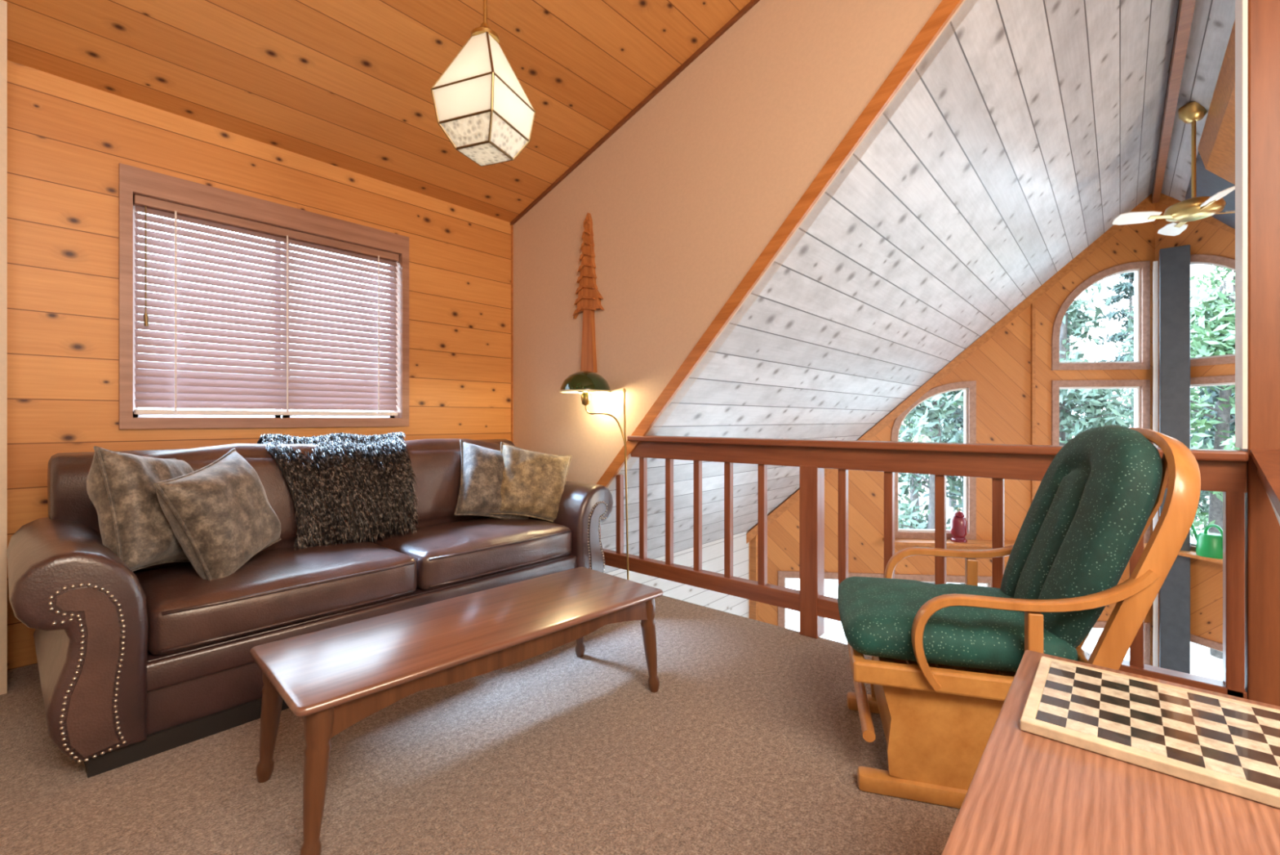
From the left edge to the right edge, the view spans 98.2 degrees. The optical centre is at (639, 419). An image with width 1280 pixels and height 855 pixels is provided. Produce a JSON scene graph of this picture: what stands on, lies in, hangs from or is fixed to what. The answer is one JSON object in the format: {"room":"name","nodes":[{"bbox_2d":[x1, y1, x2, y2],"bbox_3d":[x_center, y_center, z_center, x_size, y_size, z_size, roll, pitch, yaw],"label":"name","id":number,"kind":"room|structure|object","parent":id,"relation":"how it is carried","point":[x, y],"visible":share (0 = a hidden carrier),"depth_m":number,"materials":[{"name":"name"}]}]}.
{"room":"loft sitting area","nodes":[
{"label":"loft sitting area","id":0,"kind":"room"},
{"bbox_2d":[0,0,7,694],"bbox_3d":[-3.175,-0.290,1.638,0.305,2.740,1.717,0,0,41],"label":"wall","id":1,"kind":"structure","parent":0,"point":[3,4],"depth_m":2.18,"materials":[{"name":"beige paint"}]},
{"bbox_2d":[7,59,511,670],"bbox_3d":[-2.443,-0.195,2.808,0.120,2.750,4.445,0,0,41],"label":"wall","id":2,"kind":"structure","parent":0,"point":[68,140],"depth_m":2.65,"materials":[{"name":"brown wood"}]},
{"bbox_2d":[118,162,408,428],"bbox_3d":[-2.067,-0.589,3.224,0.142,1.268,1.424,0,0,41],"label":"window","id":3,"kind":"structure","parent":2,"relation":"in","point":[132,180],"depth_m":2.96,"materials":[{"name":"brown wood"}]},
{"bbox_2d":[133,194,398,415],"bbox_3d":[-2.049,-0.562,3.208,0.071,1.075,1.310,0,0,41],"label":"window blind","id":4,"kind":"object","parent":3,"relation":"attached to","point":[164,387],"visible":1,"depth_m":3.10,"materials":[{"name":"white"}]},
{"bbox_2d":[511,224,513,442],"bbox_3d":[-1.007,-0.225,4.364,0.012,2.610,0.012,0,0,41],"label":"trim","id":5,"kind":"structure","parent":2,"relation":"attached to","point":[512,225],"depth_m":4.36,"materials":[{"name":"orange wood"}]},
{"bbox_2d":[3,0,751,222],"bbox_3d":[-0.280,-1.910,0.933,5.845,2.008,4.445,0,0,41],"label":"ceiling","id":6,"kind":"structure","parent":0,"point":[345,84],"depth_m":2.84,"materials":[{"name":"brown wood"}]},
{"bbox_2d":[431,0,535,166],"bbox_3d":[-0.498,-1.535,1.784,0.234,1.369,0.234,0,0,21],"label":"pendant lamp","id":7,"kind":"object","parent":6,"relation":"hanging from","point":[482,106],"visible":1,"depth_m":1.72,"materials":[{"name":"white glass"}]},
{"bbox_2d":[0,595,959,854],"bbox_3d":[-0.298,1.210,0.897,5.825,0.260,4.365,0,0,41],"label":"floor","id":8,"kind":"structure","parent":0,"point":[749,741],"depth_m":1.70,"materials":[{"name":"carpet"}]},
{"bbox_2d":[6,438,613,777],"bbox_3d":[-1.346,0.595,2.796,1.074,0.970,2.432,0,0,41],"label":"sofa","id":9,"kind":"object","parent":8,"relation":"on","point":[145,662],"visible":0.64,"depth_m":2.00,"materials":[{"name":"brown leather"}]},
{"bbox_2d":[86,445,193,571],"bbox_3d":[-1.854,0.345,2.118,0.263,0.507,0.513,0,0,-5],"label":"throw pillow","id":10,"kind":"object","parent":9,"relation":"on","point":[133,524],"visible":0.66,"depth_m":1.95,"materials":[{"name":"brown fabric"}]},
{"bbox_2d":[153,448,281,580],"bbox_3d":[-1.653,0.380,2.203,0.262,0.517,0.535,0,0,-4],"label":"throw pillow","id":11,"kind":"object","parent":9,"relation":"on","point":[220,514],"visible":0.96,"depth_m":2.07,"materials":[{"name":"brown fabric"}]},
{"bbox_2d":[141,443,351,569],"bbox_3d":[-1.796,0.382,2.578,0.295,0.545,0.900,0,0,41],"label":"cushion","id":12,"kind":"object","parent":9,"relation":"on","point":[277,490],"depth_m":2.53,"materials":[{"name":"brown leather"}]},
{"bbox_2d":[134,538,417,655],"bbox_3d":[-1.512,0.693,2.329,0.654,0.242,0.912,0,0,41],"label":"seat cushion","id":13,"kind":"object","parent":9,"relation":"on","point":[282,592],"depth_m":2.09,"materials":[{"name":"brown leather"}]},
{"bbox_2d":[257,431,419,550],"bbox_3d":[-1.522,0.346,2.944,0.682,0.554,0.848,0,0,41],"label":"throw blanket","id":14,"kind":"object","parent":9,"relation":"on","point":[357,486],"visible":0.98,"depth_m":2.74,"materials":[{"name":"fur"}]},
{"bbox_2d":[374,438,500,534],"bbox_3d":[-1.192,0.383,3.271,0.294,0.541,0.900,0,0,41],"label":"cushion","id":15,"kind":"object","parent":9,"relation":"on","point":[436,465],"depth_m":3.15,"materials":[{"name":"brown leather"}]},
{"bbox_2d":[367,516,571,590],"bbox_3d":[-0.907,0.696,3.027,0.654,0.242,0.912,0,0,41],"label":"seat cushion","id":16,"kind":"object","parent":9,"relation":"on","point":[450,553],"depth_m":2.81,"materials":[{"name":"brown leather"}]},
{"bbox_2d":[454,440,528,519],"bbox_3d":[-0.864,0.380,3.309,0.560,0.522,0.292,0,0,-38],"label":"throw pillow","id":17,"kind":"object","parent":9,"relation":"on","point":[482,468],"visible":0.56,"depth_m":3.18,"materials":[{"name":"brown fabric"}]},
{"bbox_2d":[488,441,572,522],"bbox_3d":[-0.650,0.385,3.341,0.528,0.500,0.249,0,0,-20],"label":"throw pillow","id":18,"kind":"object","parent":9,"relation":"on","point":[533,482],"visible":0.81,"depth_m":3.27,"materials":[{"name":"brown fabric"}]},
{"bbox_2d":[249,566,662,854],"bbox_3d":[-0.535,0.881,1.935,0.524,0.401,1.290,0,0,45],"label":"coffee table","id":19,"kind":"object","parent":8,"relation":"on","point":[333,678],"visible":1,"depth_m":1.67,"materials":[{"name":"brown wood"}]},
{"bbox_2d":[559,370,629,579],"bbox_3d":[-0.244,0.385,3.460,0.611,1.390,0.332,0,0,41],"label":"floor lamp","id":20,"kind":"object","parent":8,"relation":"on","point":[584,383],"visible":0.86,"depth_m":3.42,"materials":[{"name":"gold metal"}]},
{"bbox_2d":[581,391,589,405],"bbox_3d":[-0.350,-0.135,3.551,0.056,0.090,0.056,0,0,41],"label":"socket","id":21,"kind":"object","parent":20,"relation":"attached to","point":[584,395],"depth_m":3.53,"materials":[{"name":"gold metal"}]},
{"bbox_2d":[600,435,1248,698],"bbox_3d":[0.838,0.591,2.807,3.030,0.978,0.150,0,0,41],"label":"railing","id":22,"kind":"object","parent":8,"relation":"on","point":[1224,470],"visible":0.7,"depth_m":2.66,"materials":[{"name":"brown wood"}]},
{"bbox_2d":[837,424,1200,808],"bbox_3d":[1.085,0.548,1.744,0.865,1.065,0.626,0,0,17],"label":"glider rocker","id":23,"kind":"object","parent":8,"relation":"on","point":[941,670],"visible":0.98,"depth_m":1.54,"materials":[{"name":"brown wood"}]},
{"bbox_2d":[837,576,1077,671],"bbox_3d":[0.961,0.640,1.782,0.606,0.152,0.536,0,0,17],"label":"seat cushion","id":24,"kind":"object","parent":23,"relation":"on","point":[877,615],"depth_m":1.59,"materials":[{"name":"green fabric"}]},
{"bbox_2d":[1000,424,1162,648],"bbox_3d":[1.312,0.328,1.675,0.292,0.626,0.504,0,0,17],"label":"cushion","id":25,"kind":"object","parent":23,"relation":"on","point":[1095,501],"depth_m":1.52,"materials":[{"name":"green fabric"}]},
{"bbox_2d":[941,649,1279,854],"bbox_3d":[0.805,0.780,0.518,0.841,0.600,0.978,0,0,41],"label":"end table","id":26,"kind":"object","parent":8,"relation":"on","point":[1028,793],"visible":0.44,"depth_m":0.69,"materials":[{"name":"brown wood"}]},
{"bbox_2d":[1019,656,1279,808],"bbox_3d":[0.812,0.471,0.863,0.332,0.016,0.308,0,0,41],"label":"game board","id":27,"kind":"object","parent":26,"relation":"on","point":[1223,744],"visible":1,"depth_m":0.84,"materials":[{"name":"beige wood"}]},
{"bbox_2d":[1240,0,1279,706],"bbox_3d":[2.086,-0.786,1.795,0.178,3.732,0.165,0,0,41],"label":"post","id":28,"kind":"object","parent":8,"relation":"on","point":[1262,526],"visible":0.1,"depth_m":1.77,"materials":[{"name":"brown wood"}]},
{"bbox_2d":[1235,0,1247,448],"bbox_3d":[2.015,-1.173,1.857,0.012,2.537,0.155,0,0,41],"label":"trim","id":29,"kind":"structure","parent":28,"relation":"attached to","point":[1241,6],"depth_m":1.81,"materials":[{"name":"white paint"}]},
{"bbox_2d":[1249,448,1279,524],"bbox_3d":[1.750,0.588,1.467,0.090,0.985,0.770,0,0,41],"label":"stair rail","id":30,"kind":"object","parent":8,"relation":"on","point":[1267,461],"visible":1,"depth_m":1.64,"materials":[{"name":"brown wood"}]},
{"bbox_2d":[606,530,749,617],"bbox_3d":[0.354,2.486,5.753,0.120,2.288,3.840,0,0,41],"label":"wall","id":31,"kind":"structure","parent":0,"point":[713,553],"depth_m":6.15,"materials":[{"name":"white wood"}]},
{"bbox_2d":[750,534,758,620],"bbox_3d":[1.406,2.496,6.807,0.090,2.268,0.090,0,0,41],"label":"trim","id":32,"kind":"structure","parent":31,"relation":"attached to","point":[753,542],"depth_m":6.77,"materials":[{"name":"brown wood"}]},
{"bbox_2d":[513,0,977,493],"bbox_3d":[0.508,-0.816,3.126,3.925,3.996,0.100,0,0,41],"label":"wall","id":33,"kind":"structure","parent":0,"point":[685,197],"depth_m":3.29,"materials":[{"name":"beige paint"}]},
{"bbox_2d":[573,212,604,372],"bbox_3d":[-0.356,-0.865,3.781,0.280,1.090,0.040,0,0,41],"label":"carving","id":34,"kind":"object","parent":33,"relation":"attached to","point":[588,300],"visible":1,"depth_m":3.77,"materials":[{"name":"brown wood"}]},
{"bbox_2d":[510,0,759,225],"bbox_3d":[0.469,-2.171,3.080,3.925,1.286,0.020,0,0,41],"label":"trim","id":35,"kind":"structure","parent":33,"relation":"attached to","point":[752,2],"depth_m":3.45,"materials":[{"name":"brown wood"}]},
{"bbox_2d":[595,0,963,487],"bbox_3d":[0.621,-0.788,2.947,3.422,3.622,0.022,0,0,41],"label":"trim","id":36,"kind":"structure","parent":33,"relation":"attached to","point":[946,9],"depth_m":2.78,"materials":[{"name":"orange wood"}]},
{"bbox_2d":[600,0,1179,573],"bbox_3d":[2.521,-0.531,5.536,4.040,4.422,6.350,0,0,41],"label":"ceiling","id":37,"kind":"structure","parent":0,"point":[1037,125],"depth_m":3.81,"materials":[{"name":"white wood"}]},
{"bbox_2d":[1151,0,1195,203],"bbox_3d":[3.904,-2.537,4.040,0.060,0.170,5.900,0,0,41],"label":"trim","id":38,"kind":"structure","parent":37,"relation":"attached to","point":[1186,7],"depth_m":4.09,"materials":[{"name":"brown wood"}]},
{"bbox_2d":[749,203,1155,665],"bbox_3d":[3.606,0.489,6.644,4.620,6.282,0.140,0,0,6],"label":"wall","id":39,"kind":"structure","parent":0,"point":[1001,368],"depth_m":6.51,"materials":[{"name":"brown wood"}]},
{"bbox_2d":[777,570,991,627],"bbox_3d":[2.940,2.655,6.670,2.520,1.620,0.100,0,0,6],"label":"window","id":40,"kind":"structure","parent":39,"relation":"in","point":[782,575],"depth_m":6.64,"materials":[{"name":"white paint"}]},
{"bbox_2d":[890,380,976,539],"bbox_3d":[3.482,0.479,6.616,0.960,1.872,0.100,0,0,6],"label":"window","id":41,"kind":"structure","parent":39,"relation":"in","point":[969,388],"depth_m":6.57,"materials":[{"name":"white paint"}]},
{"bbox_2d":[746,193,1151,543],"bbox_3d":[3.571,-0.543,6.547,4.570,4.117,0.050,0,0,6],"label":"trim","id":42,"kind":"structure","parent":39,"relation":"attached to","point":[793,498],"depth_m":6.49,"materials":[{"name":"orange wood"}]},
{"bbox_2d":[883,537,1146,549],"bbox_3d":[4.363,1.433,6.379,2.940,0.035,0.240,0,0,6],"label":"trim","id":43,"kind":"structure","parent":39,"relation":"attached to","point":[898,541],"depth_m":6.37,"materials":[{"name":"orange wood"}]},
{"bbox_2d":[950,507,967,542],"bbox_3d":[3.712,1.220,6.453,0.170,0.389,0.170,0,0,41],"label":"lantern","id":44,"kind":"object","parent":43,"relation":"on","point":[958,522],"visible":1,"depth_m":6.40,"materials":[{"name":"red ceramic"}]},
{"bbox_2d":[1031,300,1035,502],"bbox_3d":[4.585,1.051,6.462,0.035,5.057,0.030,0,0,6],"label":"trim","id":45,"kind":"structure","parent":39,"relation":"attached to","point":[1033,304],"depth_m":6.45,"materials":[{"name":"orange wood"}]},
{"bbox_2d":[1051,260,1150,369],"bbox_3d":[5.316,-1.196,6.436,1.045,1.242,0.100,0,0,6],"label":"window","id":46,"kind":"structure","parent":39,"relation":"in","point":[1141,269],"depth_m":6.39,"materials":[{"name":"white paint"}]},
{"bbox_2d":[1051,379,1150,542],"bbox_3d":[5.316,0.495,6.436,1.045,1.900,0.100,0,0,6],"label":"window","id":47,"kind":"structure","parent":39,"relation":"in","point":[1141,388],"depth_m":6.40,"materials":[{"name":"white paint"}]},
{"bbox_2d":[1092,620,1150,665],"bbox_3d":[5.303,2.895,6.437,1.070,1.140,0.100,0,0,6],"label":"window","id":48,"kind":"structure","parent":39,"relation":"in","point":[1099,624],"depth_m":6.34,"materials":[{"name":"white paint"}]},
{"bbox_2d":[1152,260,1158,666],"bbox_3d":[5.773,0.930,6.205,0.040,5.400,0.040,0,0,41],"label":"trim","id":49,"kind":"structure","parent":39,"relation":"attached to","point":[1155,264],"depth_m":6.19,"materials":[{"name":"white paint"}]},
{"bbox_2d":[1155,202,1235,666],"bbox_3d":[6.517,0.489,4.122,0.140,6.282,4.620,0,0,-14],"label":"wall","id":50,"kind":"structure","parent":0,"point":[1203,237],"depth_m":5.91,"materials":[{"name":"brown wood"}]},
{"bbox_2d":[1159,192,1235,234],"bbox_3d":[6.426,-0.543,4.074,0.050,4.117,4.570,0,0,-14],"label":"trim","id":51,"kind":"structure","parent":50,"relation":"attached to","point":[1165,199],"depth_m":5.82,"materials":[{"name":"orange wood"}]},
{"bbox_2d":[1177,550,1222,564],"bbox_3d":[6.146,1.433,4.834,0.240,0.035,2.940,0,0,-14],"label":"trim","id":52,"kind":"structure","parent":50,"relation":"attached to","point":[1191,553],"depth_m":5.78,"materials":[{"name":"brown wood"}]},
{"bbox_2d":[1191,524,1222,559],"bbox_3d":[5.905,1.247,5.773,0.240,0.336,0.321,0,0,-29],"label":"watering can","id":53,"kind":"object","parent":52,"relation":"on","point":[1209,544],"visible":0.89,"depth_m":5.69,"materials":[{"name":"green plastic"}]},
{"bbox_2d":[1190,633,1222,652],"bbox_3d":[6.070,2.895,5.773,0.100,1.140,1.070,0,0,-14],"label":"window","id":54,"kind":"structure","parent":50,"relation":"in","point":[1202,641],"depth_m":5.87,"materials":[{"name":"white paint"}]},
{"bbox_2d":[1185,151,1235,228],"bbox_3d":[5.725,-1.761,4.989,1.080,1.195,1.360,0,0,41],"label":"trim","id":55,"kind":"structure","parent":50,"relation":"attached to","point":[1207,183],"depth_m":5.20,"materials":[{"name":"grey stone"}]},
{"bbox_2d":[1190,253,1235,366],"bbox_3d":[6.067,-1.196,5.785,0.100,1.242,1.045,0,0,-14],"label":"window","id":56,"kind":"structure","parent":50,"relation":"in","point":[1197,259],"depth_m":5.82,"materials":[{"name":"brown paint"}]},
{"bbox_2d":[1190,374,1235,551],"bbox_3d":[6.067,0.495,5.785,0.100,1.900,1.045,0,0,-14],"label":"window","id":57,"kind":"structure","parent":50,"relation":"in","point":[1229,380],"depth_m":5.84,"materials":[{"name":"white paint"}]},
{"bbox_2d":[1160,0,1235,200],"bbox_3d":[5.574,-0.531,2.891,4.040,4.422,6.350,0,0,41],"label":"ceiling","id":58,"kind":"structure","parent":0,"point":[1213,20],"depth_m":3.97,"materials":[{"name":"grey wood"}]},
{"bbox_2d":[1111,101,1235,235],"bbox_3d":[4.344,-2.047,4.347,0.896,0.940,0.734,0,0,-26],"label":"ceiling fan","id":59,"kind":"object","parent":58,"relation":"hanging from","point":[1194,208],"visible":0.91,"depth_m":4.33,"materials":[{"name":"gold metal"}]},
{"bbox_2d":[1197,19,1235,184],"bbox_3d":[3.978,-1.764,3.056,0.989,1.188,3.830,0,0,41],"label":"trim","id":60,"kind":"structure","parent":58,"relation":"attached to","point":[1216,147],"depth_m":4.15,"materials":[{"name":"orange wood"}]},
{"label":"outside","id":61,"kind":"structure","parent":0,"visible":0},
{"bbox_2d":[785,472,1222,680],"bbox_3d":[9.822,5.330,11.337,90.000,0.100,90.000,0,0,41],"label":"ground","id":62,"kind":"structure","parent":61,"point":[1202,664],"depth_m":13.80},
{"bbox_2d":[898,405,924,528],"bbox_3d":[7.478,0.349,17.413,3.410,9.878,3.309,0,0,15],"label":"leafy tree","id":63,"kind":"object","parent":62,"relation":"on","point":[917,423],"visible":0.02,"depth_m":16.75,"materials":[{"name":"green plant"}]},
{"bbox_2d":[898,404,946,526],"bbox_3d":[12.611,-0.588,25.406,3.304,11.750,3.497,0,0,41],"label":"leafy tree","id":64,"kind":"object","parent":62,"relation":"on","point":[915,495],"visible":0.02,"depth_m":25.26,"materials":[{"name":"green plant"}]},
{"bbox_2d":[898,390,963,583],"bbox_3d":[6.887,1.005,13.017,3.455,8.576,3.241,0,0,41],"label":"leafy tree","id":65,"kind":"object","parent":62,"relation":"on","point":[931,432],"visible":0.27,"depth_m":12.90,"materials":[{"name":"green plant"}]},
{"bbox_2d":[924,400,959,506],"bbox_3d":[18.948,-2.389,33.513,6.373,15.351,6.074,0,0,41],"label":"leafy tree","id":66,"kind":"object","parent":62,"relation":"on","point":[953,403],"visible":0.02,"depth_m":33.44,"materials":[{"name":"green plant"}]},
{"bbox_2d":[920,390,964,584],"bbox_3d":[10.415,0.534,17.822,2.638,9.511,3.157,0,0,32],"label":"conifer tree","id":67,"kind":"object","parent":62,"relation":"on","point":[958,420],"visible":0.09,"depth_m":17.76,"materials":[{"name":"green plant"}]},
{"bbox_2d":[1066,337,1074,404],"bbox_3d":[16.997,-0.524,23.945,3.259,11.625,3.400,0,0,41],"label":"leafy tree","id":68,"kind":"object","parent":62,"relation":"on","point":[1068,352],"visible":0.02,"depth_m":23.48,"materials":[{"name":"green plant"}]},
{"bbox_2d":[1059,280,1133,445],"bbox_3d":[10.367,0.850,13.765,3.314,8.883,3.533,0,0,41],"label":"leafy tree","id":69,"kind":"object","parent":62,"relation":"on","point":[1089,402],"visible":0.23,"depth_m":13.39,"materials":[{"name":"green plant"}]},
{"bbox_2d":[1065,304,1133,440],"bbox_3d":[24.663,-2.558,31.997,6.014,15.689,5.968,0,0,41],"label":"leafy tree","id":70,"kind":"object","parent":62,"relation":"on","point":[1072,319],"visible":0.08,"depth_m":30.84,"materials":[{"name":"green plant"}]},
{"bbox_2d":[1086,271,1191,428],"bbox_3d":[29.713,-2.318,33.602,5.559,15.206,5.186,0,0,41],"label":"conifer tree","id":71,"kind":"object","parent":62,"relation":"on","point":[1126,287],"visible":0.17,"depth_m":33.78,"materials":[{"name":"green plant"}]},
{"bbox_2d":[1102,282,1204,435],"bbox_3d":[21.524,-0.495,22.922,3.113,11.569,3.126,0,0,-11],"label":"leafy tree","id":72,"kind":"object","parent":62,"relation":"on","point":[1131,313],"visible":0.02,"depth_m":23.57,"materials":[{"name":"green plant"}]},
{"bbox_2d":[1108,284,1214,530],"bbox_3d":[15.943,0.429,16.645,3.207,9.723,3.478,0,0,41],"label":"leafy tree","id":73,"kind":"object","parent":62,"relation":"on","point":[1202,499],"visible":0.05,"depth_m":16.70,"materials":[{"name":"green plant"}]},
{"bbox_2d":[1133,271,1239,658],"bbox_3d":[12.991,0.959,12.314,3.386,8.665,3.253,0,0,41],"label":"leafy tree","id":74,"kind":"object","parent":62,"relation":"on","point":[1208,338],"visible":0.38,"depth_m":12.40,"materials":[{"name":"green plant"}]},
{"bbox_2d":[1190,281,1228,431],"bbox_3d":[25.767,-0.417,24.499,3.223,11.409,3.486,0,0,26],"label":"leafy tree","id":75,"kind":"object","parent":62,"relation":"on","point":[1224,282],"visible":0.02,"depth_m":24.88,"materials":[{"name":"green plant"}]},
{"bbox_2d":[1190,285,1235,515],"bbox_3d":[18.766,0.534,17.658,2.977,9.512,3.194,0,0,41],"label":"conifer tree","id":76,"kind":"object","parent":62,"relation":"on","point":[1215,394],"visible":0.08,"depth_m":17.47,"materials":[{"name":"green plant"}]},
{"bbox_2d":[1190,264,1235,429],"bbox_3d":[34.864,-2.399,32.423,5.953,15.370,6.323,0,0,-7],"label":"leafy tree","id":77,"kind":"object","parent":62,"relation":"on","point":[1214,279],"visible":0.02,"depth_m":33.00,"materials":[{"name":"green plant"}]},
{"bbox_3d":[3.861,3.680,3.998,8.000,0.100,6.700,0,0,41],"label":"floor","id":78,"kind":"structure","parent":0,"visible":0},
{"bbox_2d":[1159,244,1190,673],"bbox_3d":[5.857,0.875,6.073,0.240,5.510,0.130,0,0,41],"label":"post","id":79,"kind":"object","parent":78,"relation":"on","point":[1175,261],"visible":0.45,"depth_m":6.02,"materials":[{"name":"grey metal"}]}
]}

